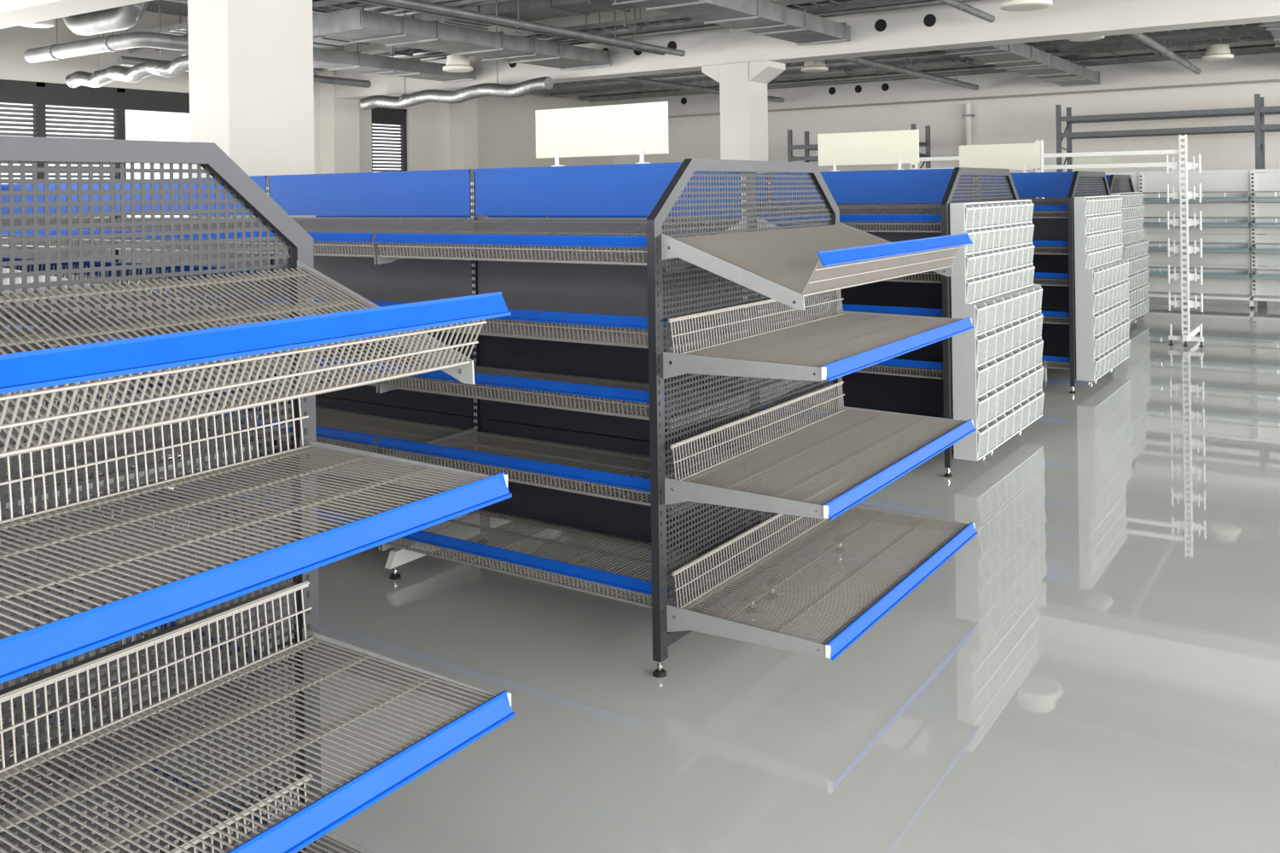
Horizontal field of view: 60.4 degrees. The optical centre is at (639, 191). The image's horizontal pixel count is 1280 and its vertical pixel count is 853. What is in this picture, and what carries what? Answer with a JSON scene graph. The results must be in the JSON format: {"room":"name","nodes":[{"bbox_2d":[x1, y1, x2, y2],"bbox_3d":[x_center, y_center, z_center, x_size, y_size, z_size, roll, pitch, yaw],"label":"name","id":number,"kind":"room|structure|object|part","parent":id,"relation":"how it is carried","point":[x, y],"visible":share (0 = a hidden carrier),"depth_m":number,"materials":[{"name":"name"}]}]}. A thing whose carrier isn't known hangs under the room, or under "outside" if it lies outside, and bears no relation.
{"room":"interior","nodes":[
{"label":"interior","id":0,"kind":"room"},
{"bbox_2d":[21,19,54,28],"bbox_3d":[-5.775,-2.123,10.485,0.320,1.076,0.320,-1,0,34],"label":"ceiling lamp","id":1,"kind":"object","parent":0,"point":[45,24],"depth_m":10.45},
{"bbox_2d":[0,0,152,29],"bbox_3d":[-0.427,-2.194,6.414,21.980,1.100,0.450,-1,0,34],"label":"ceiling beam","id":2,"kind":"structure","parent":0,"point":[13,13],"depth_m":9.50,"materials":[{"name":"white paint"}]},
{"bbox_2d":[145,0,324,17],"bbox_3d":[1.187,-2.868,8.848,22.400,0.200,26.600,-1,0,34],"label":"ceiling","id":3,"kind":"structure","parent":0,"point":[166,7],"depth_m":15.78,"materials":[{"name":"concrete"}]},
{"bbox_2d":[23,7,188,63],"bbox_3d":[-5.832,-2.069,12.120,2.280,1.183,0.763,-1,0,34],"label":"duct","id":4,"kind":"object","parent":3,"relation":"hanging from","point":[112,43],"visible":0.77,"depth_m":11.60,"materials":[{"name":"silver metal"}]},
{"bbox_2d":[62,0,187,35],"bbox_3d":[-6.364,-2.102,12.110,4.610,1.100,1.219,-1,0,34],"label":"duct","id":5,"kind":"object","parent":3,"relation":"hanging from","point":[123,17],"visible":0.66,"depth_m":10.62,"materials":[{"name":"silver metal"}]},
{"bbox_2d":[65,0,188,87],"bbox_3d":[-6.141,-1.978,13.178,2.643,1.357,0.218,-1,0,34],"label":"duct","id":6,"kind":"object","parent":3,"relation":"hanging from","point":[99,78],"visible":0.94,"depth_m":13.04,"materials":[{"name":"silver metal"}]},
{"bbox_2d":[73,0,374,41],"bbox_3d":[1.221,-2.401,8.889,21.000,0.726,0.360,-1,0,34],"label":"cable tray","id":7,"kind":"object","parent":3,"relation":"hanging from","point":[326,6],"visible":0.18,"depth_m":12.06,"materials":[{"name":"grey metal"}]},
{"bbox_2d":[116,55,371,87],"bbox_3d":[-5.408,-2.136,15.515,0.130,1.061,4.100,-1,0,34],"label":"ceiling pipe","id":8,"kind":"object","parent":3,"relation":"hanging from","point":[122,61],"depth_m":16.44,"materials":[{"name":"grey metal"}]},
{"bbox_2d":[158,0,452,35],"bbox_3d":[1.472,-2.418,9.263,21.200,0.700,0.108,-1,0,34],"label":"ceiling pipe","id":9,"kind":"object","parent":3,"relation":"hanging from","point":[375,8],"depth_m":12.15,"materials":[{"name":"grey metal"}]},
{"bbox_2d":[128,0,491,52],"bbox_3d":[1.639,-2.426,9.512,21.200,0.689,0.087,-1,0,34],"label":"ceiling pipe","id":10,"kind":"object","parent":3,"relation":"hanging from","point":[454,2],"depth_m":12.41,"materials":[{"name":"grey metal"}]},
{"bbox_2d":[180,44,476,82],"bbox_3d":[-3.968,-2.162,14.788,0.700,1.051,4.500,-1,0,34],"label":"ventilation duct","id":11,"kind":"object","parent":3,"relation":"attached to","point":[331,60],"visible":0.48,"depth_m":15.08,"materials":[{"name":"grey metal"}]},
{"bbox_2d":[155,0,511,51],"bbox_3d":[1.862,-2.459,9.844,21.200,0.629,0.065,-1,0,34],"label":"ceiling pipe","id":12,"kind":"object","parent":3,"relation":"hanging from","point":[492,1],"depth_m":12.40,"materials":[{"name":"grey metal"}]},
{"bbox_2d":[360,26,553,110],"bbox_3d":[-2.883,-2.009,16.591,3.835,1.390,0.241,-1,0,34],"label":"duct","id":13,"kind":"object","parent":3,"relation":"hanging from","point":[529,86],"visible":1,"depth_m":16.36,"materials":[{"name":"silver metal"}]},
{"bbox_2d":[312,7,611,70],"bbox_3d":[-1.977,-2.202,13.450,0.900,1.031,4.500,-1,0,34],"label":"ventilation duct","id":14,"kind":"object","parent":3,"relation":"attached to","point":[359,25],"visible":0.88,"depth_m":12.73,"materials":[{"name":"grey metal"}]},
{"bbox_2d":[313,0,640,47],"bbox_3d":[2.392,-2.456,10.632,21.000,0.651,0.800,-1,0,34],"label":"ventilation duct","id":15,"kind":"object","parent":3,"relation":"hanging from","point":[529,10],"visible":0.38,"depth_m":12.95,"materials":[{"name":"grey metal"}]},
{"bbox_2d":[350,0,665,55],"bbox_3d":[-1.540,-2.249,11.770,0.108,0.950,6.600,-1,0,34],"label":"ceiling pipe","id":16,"kind":"object","parent":3,"relation":"hanging from","point":[361,1],"depth_m":11.77,"materials":[{"name":"grey metal"}]},
{"bbox_2d":[313,0,918,68],"bbox_3d":[3.201,-2.438,11.836,21.200,0.711,0.130,-1,0,34],"label":"ceiling pipe","id":17,"kind":"object","parent":3,"relation":"hanging from","point":[877,2],"depth_m":13.62,"materials":[{"name":"grey metal"}]},
{"bbox_2d":[360,0,875,56],"bbox_3d":[2.978,-2.427,11.504,21.000,0.726,0.360,-1,0,34],"label":"cable tray","id":18,"kind":"object","parent":3,"relation":"hanging from","point":[640,22],"visible":0.3,"depth_m":13.52,"materials":[{"name":"grey metal"}]},
{"bbox_2d":[313,0,982,73],"bbox_3d":[3.369,-2.429,12.085,21.200,0.734,0.076,-1,0,34],"label":"ceiling pipe","id":19,"kind":"object","parent":3,"relation":"hanging from","point":[926,2],"depth_m":13.70,"materials":[{"name":"grey metal"}]},
{"bbox_2d":[605,74,784,102],"bbox_3d":[0.984,-2.261,19.291,0.108,1.000,6.700,-1,0,34],"label":"ceiling pipe","id":20,"kind":"object","parent":3,"relation":"hanging from","point":[629,79],"depth_m":18.63,"materials":[{"name":"grey metal"}]},
{"bbox_2d":[612,0,850,45],"bbox_3d":[0.370,-2.246,10.487,0.700,1.011,6.800,-1,0,34],"label":"ventilation duct","id":21,"kind":"object","parent":3,"relation":"hanging from","point":[758,17],"visible":1,"depth_m":11.56,"materials":[{"name":"grey metal"}]},
{"bbox_2d":[335,0,1279,99],"bbox_3d":[3.839,-2.257,12.763,21.980,1.100,0.453,-1,0,34],"label":"ceiling beam","id":22,"kind":"structure","parent":3,"relation":"attached to","point":[937,27],"depth_m":13.19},
{"bbox_2d":[801,60,828,72],"bbox_3d":[2.582,-2.286,16.290,0.400,0.996,0.400,-1,0,34],"label":"ceiling lamp","id":23,"kind":"object","parent":3,"relation":"hanging from","point":[816,66],"depth_m":16.15,"materials":[{"name":"white plastic"}]},
{"bbox_2d":[530,27,1272,93],"bbox_3d":[6.269,-2.461,16.401,21.200,0.754,0.216,-1,0,34],"label":"ceiling pipe","id":24,"kind":"object","parent":3,"relation":"hanging from","point":[1239,33],"depth_m":16.52,"materials":[{"name":"grey metal"}]},
{"bbox_2d":[538,34,1274,93],"bbox_3d":[6.631,-2.491,16.940,21.000,0.706,0.360,-1,0,34],"label":"ceiling pipe","id":25,"kind":"object","parent":3,"relation":"hanging from","point":[1265,36],"visible":0.31,"depth_m":18.00,"materials":[{"name":"grey metal"}]},
{"bbox_2d":[837,56,979,90],"bbox_3d":[4.221,-2.308,17.116,0.108,1.000,6.700,-1,0,34],"label":"ceiling pipe","id":26,"kind":"object","parent":3,"relation":"hanging from","point":[862,61],"depth_m":17.00,"materials":[{"name":"grey metal"}]},
{"bbox_2d":[553,22,1265,84],"bbox_3d":[5.739,-2.468,15.612,21.000,0.726,0.360,-1,0,34],"label":"ceiling pipe","id":27,"kind":"object","parent":3,"relation":"hanging from","point":[1227,27],"visible":0.26,"depth_m":16.50,"materials":[{"name":"grey metal"}]},
{"bbox_2d":[552,24,1266,86],"bbox_3d":[5.934,-2.478,15.903,21.200,0.711,0.130,-1,0,34],"label":"ceiling pipe","id":28,"kind":"object","parent":3,"relation":"hanging from","point":[1257,26],"depth_m":15.99,"materials":[{"name":"grey metal"}]},
{"bbox_2d":[550,36,1279,98],"bbox_3d":[6.966,-2.483,17.438,21.000,0.731,0.600,-1,0,34],"label":"ceiling pipe","id":29,"kind":"object","parent":3,"relation":"attached to","point":[1194,46],"visible":0.31,"depth_m":18.58,"materials":[{"name":"grey metal"}]},
{"bbox_2d":[579,43,1279,100],"bbox_3d":[7.495,-2.491,18.227,21.200,0.730,0.108,-1,0,34],"label":"ceiling pipe","id":30,"kind":"object","parent":3,"relation":"hanging from","point":[1253,48],"depth_m":19.57,"materials":[{"name":"grey metal"}]},
{"bbox_2d":[587,44,1279,102],"bbox_3d":[7.663,-2.489,18.476,21.200,0.739,0.087,-1,0,34],"label":"ceiling pipe","id":31,"kind":"object","parent":3,"relation":"hanging from","point":[1267,51],"depth_m":19.94,"materials":[{"name":"grey metal"}]},
{"bbox_2d":[591,43,1279,117],"bbox_3d":[8.147,-2.320,19.175,21.980,1.100,0.503,-1,0,34],"label":"ceiling beam","id":32,"kind":"structure","parent":3,"relation":"attached to","point":[1259,67],"depth_m":20.07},
{"bbox_2d":[936,0,994,22],"bbox_3d":[2.029,-2.306,9.372,0.087,0.939,6.600,-1,0,34],"label":"ceiling pipe","id":33,"kind":"object","parent":3,"relation":"hanging from","point":[959,5],"depth_m":11.35,"materials":[{"name":"grey metal"}]},
{"bbox_2d":[943,40,1100,87],"bbox_3d":[5.715,-2.305,16.112,0.700,1.051,6.700,-1,0,34],"label":"ventilation duct","id":34,"kind":"object","parent":3,"relation":"hanging from","point":[1029,61],"visible":0.7,"depth_m":15.71,"materials":[{"name":"grey metal"}]},
{"bbox_2d":[1000,0,1052,11],"bbox_3d":[3.737,-2.293,10.658,0.480,1.016,0.480,-1,0,34],"label":"ceiling lamp","id":35,"kind":"object","parent":3,"relation":"hanging from","point":[1009,5],"depth_m":10.54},
{"bbox_2d":[1067,35,1104,41],"bbox_3d":[5.184,-2.299,12.794,0.400,1.046,0.400,-1,0,34],"label":"ceiling lamp","id":36,"kind":"object","parent":3,"relation":"hanging from","point":[1093,38],"depth_m":12.79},
{"bbox_2d":[1128,33,1201,74],"bbox_3d":[7.208,-2.367,15.108,0.108,0.970,6.700,-1,0,34],"label":"ceiling pipe","id":37,"kind":"object","parent":3,"relation":"hanging from","point":[1143,37],"depth_m":15.06,"materials":[{"name":"grey metal"}]},
{"bbox_2d":[1202,39,1233,60],"bbox_3d":[8.147,-2.368,15.501,0.400,0.996,0.400,-1,0,34],"label":"ceiling lamp","id":38,"kind":"object","parent":3,"relation":"hanging from","point":[1218,50],"depth_m":15.38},
{"bbox_2d":[1258,21,1279,46],"bbox_3d":[8.620,-2.357,14.160,0.700,1.031,6.700,-1,0,34],"label":"ventilation duct","id":39,"kind":"object","parent":3,"relation":"hanging from","point":[1274,26],"visible":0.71,"depth_m":12.44,"materials":[{"name":"grey metal"}]},
{"bbox_2d":[0,6,614,174],"bbox_3d":[-7.992,-0.483,15.039,0.200,4.300,26.200,-1,0,34],"label":"wall","id":40,"kind":"structure","parent":0,"point":[506,125],"depth_m":20.45,"materials":[{"name":"white paint"}]},
{"bbox_2d":[0,79,41,179],"bbox_3d":[-8.433,-0.401,14.390,0.110,2.150,1.130,-1,0,34],"label":"window","id":41,"kind":"structure","parent":40,"relation":"in","point":[11,91],"depth_m":14.64,"materials":[{"name":"grey metal"}]},
{"bbox_2d":[40,81,122,216],"bbox_3d":[-7.800,-0.410,15.332,0.110,2.150,1.140,-1,0,34],"label":"window","id":42,"kind":"structure","parent":40,"relation":"in","point":[61,95],"depth_m":15.31,"materials":[{"name":"grey metal"}]},
{"bbox_2d":[121,87,189,216],"bbox_3d":[-6.847,-0.424,16.751,0.110,2.150,2.280,-1,0,34],"label":"window","id":43,"kind":"structure","parent":40,"relation":"in","point":[131,99],"depth_m":16.17,"materials":[{"name":"black metal"}]},
{"bbox_2d":[371,107,407,172],"bbox_3d":[-4.622,-0.457,20.063,0.110,2.150,0.900,-1,0,34],"label":"window","id":44,"kind":"structure","parent":40,"relation":"in","point":[379,115],"depth_m":20.11,"materials":[{"name":"grey metal"}]},
{"bbox_2d":[442,53,472,72],"bbox_3d":[-2.438,-2.162,14.663,0.400,1.096,0.400,-1,0,34],"label":"ceiling lamp","id":45,"kind":"object","parent":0,"point":[460,63],"depth_m":14.53,"materials":[{"name":"white plastic"}]},
{"bbox_2d":[368,0,685,56],"bbox_3d":[-1.290,-2.233,11.603,0.087,0.989,6.600,-1,0,34],"label":"ceiling pipe","id":46,"kind":"object","parent":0,"point":[416,4],"depth_m":11.66,"materials":[{"name":"grey metal"}]},
{"bbox_2d":[0,296,1279,852],"bbox_3d":[1.252,1.582,8.848,22.400,0.100,26.600,-1,0,34],"label":"floor","id":47,"kind":"structure","parent":0,"point":[1096,669],"depth_m":3.50,"materials":[{"name":"grey concrete"}]},
{"bbox_2d":[187,0,315,217],"bbox_3d":[-2.812,-0.009,8.008,0.450,3.200,0.740,-1,0,34],"label":"column","id":48,"kind":"structure","parent":47,"relation":"on","point":[251,61],"depth_m":7.79,"materials":[{"name":"paint"}]},
{"bbox_2d":[0,135,515,852],"bbox_3d":[-3.205,0.766,3.190,6.228,1.662,1.458,-1,0,34],"label":"shelf unit","id":49,"kind":"object","parent":47,"relation":"on","point":[233,334],"visible":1,"depth_m":1.94,"materials":[{"name":"grey metal"}]},
{"bbox_3d":[-1.116,0.737,1.786,0.044,1.660,1.458,-1,0,34],"label":"frame","id":50,"kind":"part","parent":49,"relation":"part of","materials":[{"name":"grey metal"}]},
{"bbox_3d":[-0.865,0.519,1.615,0.580,0.194,1.387,-1,0,34],"label":"shelf","id":51,"kind":"part","parent":49,"relation":"part of","materials":[{"name":"grey metal"}]},
{"bbox_3d":[-0.859,0.924,1.615,0.580,0.194,1.387,-1,0,34],"label":"shelf","id":52,"kind":"part","parent":49,"relation":"part of","materials":[{"name":"grey metal"}]},
{"bbox_3d":[-0.853,1.333,1.615,0.580,0.194,1.387,-1,0,34],"label":"shelf","id":53,"kind":"part","parent":49,"relation":"part of","materials":[{"name":"grey metal"}]},
{"bbox_2d":[319,45,360,174],"bbox_3d":[-5.129,-0.525,18.807,0.350,4.300,0.550,-1,0,34],"label":"column","id":54,"kind":"structure","parent":47,"relation":"on","point":[339,118],"depth_m":18.62,"materials":[{"name":"white paint"}]},
{"bbox_2d":[449,98,477,169],"bbox_3d":[-3.414,-0.550,21.359,0.350,4.300,0.400,-1,0,34],"label":"column","id":55,"kind":"structure","parent":47,"relation":"on","point":[463,120],"depth_m":21.22,"materials":[{"name":"white paint"}]},
{"bbox_2d":[0,158,977,678],"bbox_3d":[-1.644,0.743,5.514,6.228,1.662,1.458,-1,0,34],"label":"shelf unit","id":56,"kind":"object","parent":47,"relation":"on","point":[619,397],"visible":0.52,"depth_m":4.19,"materials":[{"name":"black metal"}]},
{"bbox_2d":[535,101,668,166],"bbox_3d":[-0.167,-0.231,4.512,0.665,0.242,0.040,-1,0,34],"label":"sign board","id":57,"kind":"object","parent":56,"relation":"on","point":[641,129],"visible":0.94,"depth_m":4.50,"materials":[{"name":"white plastic"}]},
{"bbox_3d":[0.446,0.714,4.110,0.044,1.660,1.458,-1,0,34],"label":"frame","id":58,"kind":"part","parent":56,"relation":"part of","materials":[{"name":"grey metal"}]},
{"bbox_3d":[0.697,0.496,3.939,0.580,0.194,1.387,-1,0,34],"label":"shelf","id":59,"kind":"part","parent":56,"relation":"part of","materials":[{"name":"grey metal"}]},
{"bbox_3d":[0.703,0.901,3.939,0.580,0.194,1.387,-1,0,34],"label":"shelf","id":60,"kind":"part","parent":56,"relation":"part of","materials":[{"name":"grey metal"}]},
{"bbox_3d":[0.709,1.310,3.939,0.580,0.194,1.387,-1,0,34],"label":"shelf","id":61,"kind":"part","parent":56,"relation":"part of","materials":[{"name":"grey metal"}]},
{"bbox_2d":[315,167,1019,477],"bbox_3d":[-0.293,0.723,8.040,5.654,1.662,1.458,-1,0,34],"label":"shelf unit","id":62,"kind":"object","parent":47,"relation":"on","point":[919,381],"visible":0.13,"depth_m":6.68,"materials":[{"name":"black metal"}]},
{"bbox_2d":[817,129,919,171],"bbox_3d":[1.422,-0.255,6.878,0.665,0.242,0.040,-1,0,34],"label":"sign board","id":63,"kind":"object","parent":62,"relation":"on","point":[889,147],"visible":1,"depth_m":6.87,"materials":[{"name":"white plastic"}]},
{"bbox_3d":[2.035,0.690,6.475,0.044,1.660,1.458,-1,0,34],"label":"frame","id":64,"kind":"part","parent":62,"relation":"part of","materials":[{"name":"grey metal"}]},
{"bbox_2d":[949,199,1044,461],"bbox_3d":[2.115,0.739,6.428,0.141,1.370,1.374,-1,0,34],"label":"rack","id":65,"kind":"object","parent":62,"relation":"attached to","point":[997,375],"visible":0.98,"depth_m":6.37,"materials":[{"name":"grey"}]},
{"bbox_2d":[701,60,785,173],"bbox_3d":[1.381,-0.070,14.437,0.980,3.200,0.550,-1,0,34],"label":"column","id":66,"kind":"structure","parent":47,"relation":"on","point":[742,85],"depth_m":14.23,"materials":[{"name":"paint"}]},
{"bbox_2d":[787,123,930,168],"bbox_3d":[4.125,0.139,20.729,2.590,2.700,0.890,-1,0,34],"label":"rack","id":67,"kind":"object","parent":47,"relation":"on","point":[806,147],"visible":0.2,"depth_m":20.86,"materials":[{"name":"grey metal"}]},
{"bbox_2d":[756,171,1111,394],"bbox_3d":[1.285,0.700,10.353,5.654,1.662,1.458,-1,0,34],"label":"shelf unit","id":68,"kind":"object","parent":47,"relation":"on","point":[1053,219],"visible":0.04,"depth_m":8.89,"materials":[{"name":"black metal"}]},
{"bbox_2d":[959,142,1040,172],"bbox_3d":[3.001,-0.278,9.191,0.665,0.242,0.040,-1,0,34],"label":"sign board","id":69,"kind":"object","parent":68,"relation":"on","point":[1014,155],"visible":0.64,"depth_m":9.18,"materials":[{"name":"white plastic"}]},
{"bbox_3d":[3.613,0.667,8.788,0.044,1.660,1.458,-1,0,34],"label":"frame","id":70,"kind":"part","parent":68,"relation":"part of","materials":[{"name":"grey metal"}]},
{"bbox_2d":[1073,195,1130,381],"bbox_3d":[3.694,0.716,8.741,0.141,1.370,1.374,-1,0,34],"label":"rack","id":71,"kind":"object","parent":68,"relation":"attached to","point":[1102,287],"visible":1,"depth_m":8.67,"materials":[{"name":"grey"}]},
{"bbox_2d":[910,134,1204,347],"bbox_3d":[4.217,0.478,11.365,2.944,2.020,1.113,-1,0,22],"label":"frame","id":72,"kind":"object","parent":47,"relation":"on","point":[1187,335],"visible":0.66,"depth_m":10.54,"materials":[{"name":"white metal"}]},
{"bbox_2d":[997,174,1136,319],"bbox_3d":[2.984,0.675,13.669,5.654,1.662,1.458,-1,0,34],"label":"shelf unit","id":73,"kind":"object","parent":47,"relation":"on","point":[1114,183],"visible":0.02,"depth_m":12.17,"materials":[{"name":"black metal"}]},
{"bbox_2d":[1074,157,1111,171],"bbox_3d":[5.054,-0.286,12.269,0.380,0.198,0.040,-1,0,34],"label":"sign board","id":74,"kind":"object","parent":73,"relation":"on","point":[1099,160],"visible":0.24,"depth_m":12.26,"materials":[{"name":"white plastic"}]},
{"bbox_3d":[5.312,0.642,12.105,0.044,1.660,1.458,-1,0,34],"label":"frame","id":75,"kind":"part","parent":73,"relation":"part of","materials":[{"name":"grey metal"}]},
{"bbox_2d":[1111,192,1149,321],"bbox_3d":[5.392,0.691,12.057,0.141,1.370,1.374,-1,0,34],"label":"rack","id":76,"kind":"object","parent":73,"relation":"attached to","point":[1135,248],"visible":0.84,"depth_m":12.31,"materials":[{"name":"grey"}]},
{"bbox_2d":[1055,93,1279,266],"bbox_3d":[10.825,-0.059,16.225,8.840,2.900,0.890,-1,0,34],"label":"rack","id":77,"kind":"object","parent":47,"relation":"on","point":[1259,111],"visible":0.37,"depth_m":17.54,"materials":[{"name":"grey metal"}]},
{"bbox_2d":[1091,168,1279,308],"bbox_3d":[7.112,0.586,14.093,9.191,1.720,0.460,-1,0,34],"label":"wall shelf unit","id":78,"kind":"object","parent":47,"relation":"on","point":[1253,283],"visible":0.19,"depth_m":14.03,"materials":[{"name":"white metal"}]},
{"bbox_2d":[614,81,1279,267],"bbox_3d":[8.581,-0.726,19.804,22.400,4.300,0.200,-1,0,34],"label":"wall","id":79,"kind":"structure","parent":0,"point":[1022,119],"depth_m":20.46,"materials":[{"name":"white paint"}]},
{"bbox_2d":[961,103,974,145],"bbox_3d":[6.320,-0.118,21.088,0.180,3.150,0.199,-1,0,34],"label":"drain pipe","id":80,"kind":"object","parent":79,"relation":"attached to","point":[968,115],"visible":0.39,"depth_m":21.01,"materials":[{"name":"white plastic"}]}
]}

